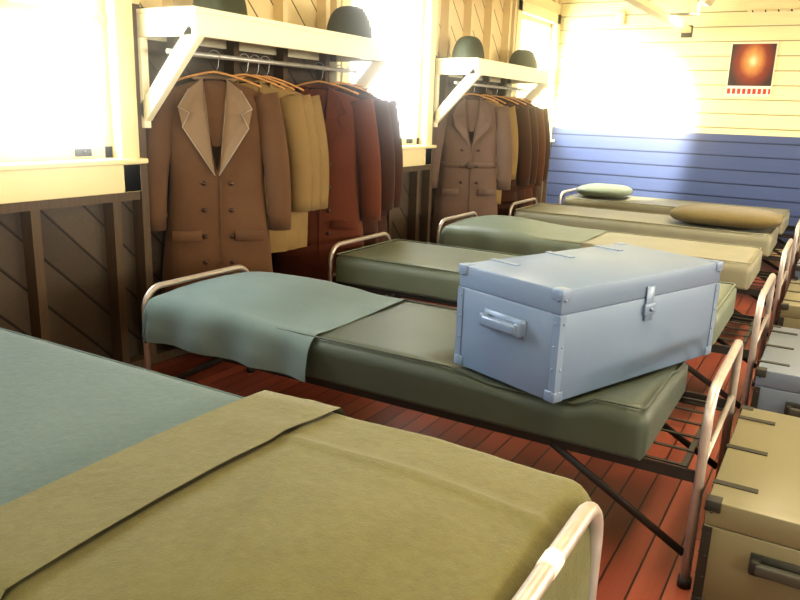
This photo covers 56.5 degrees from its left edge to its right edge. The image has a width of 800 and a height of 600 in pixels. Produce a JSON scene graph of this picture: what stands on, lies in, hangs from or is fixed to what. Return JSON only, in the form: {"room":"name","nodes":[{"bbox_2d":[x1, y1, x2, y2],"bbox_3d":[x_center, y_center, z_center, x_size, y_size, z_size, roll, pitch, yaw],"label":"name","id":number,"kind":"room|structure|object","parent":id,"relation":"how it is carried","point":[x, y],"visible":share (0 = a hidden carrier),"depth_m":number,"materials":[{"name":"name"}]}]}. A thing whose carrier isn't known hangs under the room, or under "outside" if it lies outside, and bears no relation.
{"room":"military barracks","nodes":[
{"label":"military barracks","id":0,"kind":"room"},
{"bbox_2d":[0,0,546,358],"bbox_3d":[-1.368,-0.936,3.360,0.100,2.620,11.820,10,16,29],"label":"wall","id":1,"kind":"structure","parent":0,"point":[73,238],"depth_m":3.48,"materials":[{"name":"brown wood"}]},
{"bbox_2d":[0,0,147,203],"bbox_3d":[-1.527,-1.099,2.823,0.137,1.450,1.260,10,16,29],"label":"window","id":2,"kind":"structure","parent":1,"relation":"in","point":[112,166],"depth_m":3.25,"materials":[{"name":"beige paint"}]},
{"bbox_2d":[136,0,402,295],"bbox_3d":[-0.603,-0.733,4.167,0.653,1.824,1.770,10,16,29],"label":"coat rack","id":3,"kind":"object","parent":1,"relation":"attached to","point":[266,175],"visible":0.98,"depth_m":3.71,"materials":[{"name":"brown fabric"}]},
{"bbox_2d":[0,0,561,367],"bbox_3d":[-1.312,-0.916,3.290,0.070,2.620,11.751,10,16,29],"label":"framing","id":4,"kind":"object","parent":1,"relation":"attached to","point":[29,211],"visible":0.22,"depth_m":3.60,"materials":[{"name":"brown wood"}]},
{"bbox_2d":[340,0,437,166],"bbox_3d":[-0.074,-1.661,5.227,0.137,1.450,1.290,10,16,29],"label":"window","id":5,"kind":"structure","parent":1,"relation":"in","point":[417,149],"depth_m":5.63,"materials":[{"name":"beige paint"}]},
{"bbox_2d":[429,36,549,243],"bbox_3d":[0.839,-1.318,6.543,0.615,1.767,1.690,10,16,29],"label":"coat rack","id":6,"kind":"object","parent":1,"relation":"attached to","point":[496,149],"visible":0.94,"depth_m":6.10,"materials":[{"name":"brown fabric"}]},
{"bbox_2d":[513,0,560,146],"bbox_3d":[1.359,-2.216,7.598,0.137,1.450,1.240,10,16,29],"label":"window","id":7,"kind":"structure","parent":1,"relation":"in","point":[526,11],"depth_m":7.83,"materials":[{"name":"beige paint"}]},
{"bbox_2d":[144,260,779,599],"bbox_3d":[1.708,0.948,1.942,7.450,0.120,12.020,10,16,29],"label":"floor","id":8,"kind":"structure","parent":0,"point":[636,564],"depth_m":2.89,"materials":[{"name":"brown wood"}]},
{"bbox_2d":[0,327,603,599],"bbox_3d":[-0.770,0.525,1.501,2.158,0.750,0.763,10,16,29],"label":"cot","id":9,"kind":"object","parent":8,"relation":"on","point":[119,480],"visible":1,"depth_m":1.08,"materials":[{"name":"fabric"}]},
{"bbox_2d":[142,265,742,589],"bbox_3d":[0.042,0.296,2.826,2.203,0.594,0.758,10,16,29],"label":"cot","id":10,"kind":"object","parent":8,"relation":"on","point":[399,352],"visible":0.95,"depth_m":2.54,"materials":[{"name":"fabric"}]},
{"bbox_2d":[454,242,723,403],"bbox_3d":[0.643,0.037,2.481,0.902,0.333,0.450,-9,18,-37],"label":"footlocker","id":11,"kind":"object","parent":10,"relation":"on","point":[553,327],"visible":1,"depth_m":2.27,"materials":[{"name":"grey metal"}]},
{"bbox_2d":[328,232,775,423],"bbox_3d":[0.702,0.041,3.917,2.203,0.594,0.670,10,16,29],"label":"cot","id":12,"kind":"object","parent":8,"relation":"on","point":[416,270],"visible":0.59,"depth_m":3.90,"materials":[{"name":"fabric"}]},
{"bbox_2d":[437,211,792,347],"bbox_3d":[1.361,-0.214,5.008,2.203,0.594,0.729,10,16,29],"label":"cot","id":13,"kind":"object","parent":8,"relation":"on","point":[497,233],"visible":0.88,"depth_m":4.88,"materials":[{"name":"fabric"}]},
{"bbox_2d":[508,198,799,296],"bbox_3d":[2.021,-0.491,6.093,2.203,0.638,0.670,10,16,29],"label":"cot","id":14,"kind":"object","parent":8,"relation":"on","point":[744,226],"visible":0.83,"depth_m":5.68,"materials":[{"name":"fabric"}]},
{"bbox_2d":[558,183,799,262],"bbox_3d":[2.680,-0.742,7.186,2.203,0.628,0.670,10,16,29],"label":"cot","id":15,"kind":"object","parent":8,"relation":"on","point":[597,195],"visible":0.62,"depth_m":7.21,"materials":[{"name":"fabric"}]},
{"bbox_2d":[691,405,799,599],"bbox_3d":[1.178,0.632,2.212,0.445,0.323,0.852,10,16,29],"label":"footlocker","id":16,"kind":"object","parent":8,"relation":"on","point":[749,548],"visible":1,"depth_m":1.96,"materials":[{"name":"beige metal"}]},
{"bbox_2d":[750,325,799,416],"bbox_3d":[1.812,0.386,3.261,0.445,0.323,0.852,10,16,29],"label":"footlocker","id":17,"kind":"object","parent":8,"relation":"on","point":[776,389],"visible":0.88,"depth_m":3.01,"materials":[{"name":"grey metal"}]},
{"bbox_2d":[778,279,799,328],"bbox_3d":[2.471,0.131,4.352,0.445,0.323,0.852,10,16,29],"label":"footlocker","id":18,"kind":"object","parent":8,"relation":"on","point":[789,312],"visible":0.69,"depth_m":4.10,"materials":[{"name":"beige metal"}]},
{"bbox_2d":[793,257,799,280],"bbox_3d":[3.141,-0.128,5.460,0.445,0.323,0.852,10,16,29],"label":"footlocker","id":19,"kind":"object","parent":8,"relation":"on","point":[796,273],"visible":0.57,"depth_m":5.20,"materials":[{"name":"grey metal"}]},
{"bbox_2d":[535,0,799,243],"bbox_3d":[4.746,-1.537,6.555,7.450,2.620,0.180,10,16,29],"label":"wall","id":20,"kind":"structure","parent":0,"point":[641,106],"depth_m":7.53,"materials":[{"name":"yellow wood"}]},
{"bbox_2d":[616,12,624,25],"bbox_3d":[2.258,-2.882,7.619,0.080,0.130,0.029,10,16,29],"label":"switch box","id":21,"kind":"object","parent":20,"relation":"attached to","point":[620,17],"depth_m":7.61,"materials":[{"name":"white plastic"}]},
{"bbox_2d":[725,42,778,96],"bbox_3d":[3.362,-2.205,7.124,0.410,0.500,0.005,10,16,29],"label":"picture","id":22,"kind":"object","parent":20,"relation":"attached to","point":[751,69],"visible":1,"depth_m":7.12},
{"bbox_2d":[747,8,799,13],"bbox_3d":[3.512,-2.678,6.890,0.550,0.040,0.060,10,16,29],"label":"peg rail","id":23,"kind":"object","parent":20,"relation":"attached to","point":[794,10],"depth_m":6.93,"materials":[{"name":"beige wood"}]},
{"bbox_2d":[770,249,781,256],"bbox_3d":[4.673,-1.521,6.483,7.300,2.620,0.022,10,16,29],"label":"trim","id":24,"kind":"structure","parent":20,"relation":"attached to","point":[772,252],"depth_m":7.31,"materials":[{"name":"beige wood"}]},
{"bbox_2d":[624,0,714,37],"bbox_3d":[1.187,-2.113,4.157,0.467,0.560,7.010,10,16,29],"label":"rail","id":25,"kind":"object","parent":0,"point":[686,30],"depth_m":6.26,"materials":[{"name":"white wood"}]},
{"label":"outside","id":26,"kind":"structure","parent":0,"visible":0},
{"bbox_2d":[0,0,413,147],"bbox_3d":[-3.705,-2.641,4.910,0.050,5.000,16.720,10,16,29],"label":"sky","id":27,"kind":"structure","parent":26,"point":[64,47],"depth_m":6.47,"materials":[{"name":"white"}]}
]}

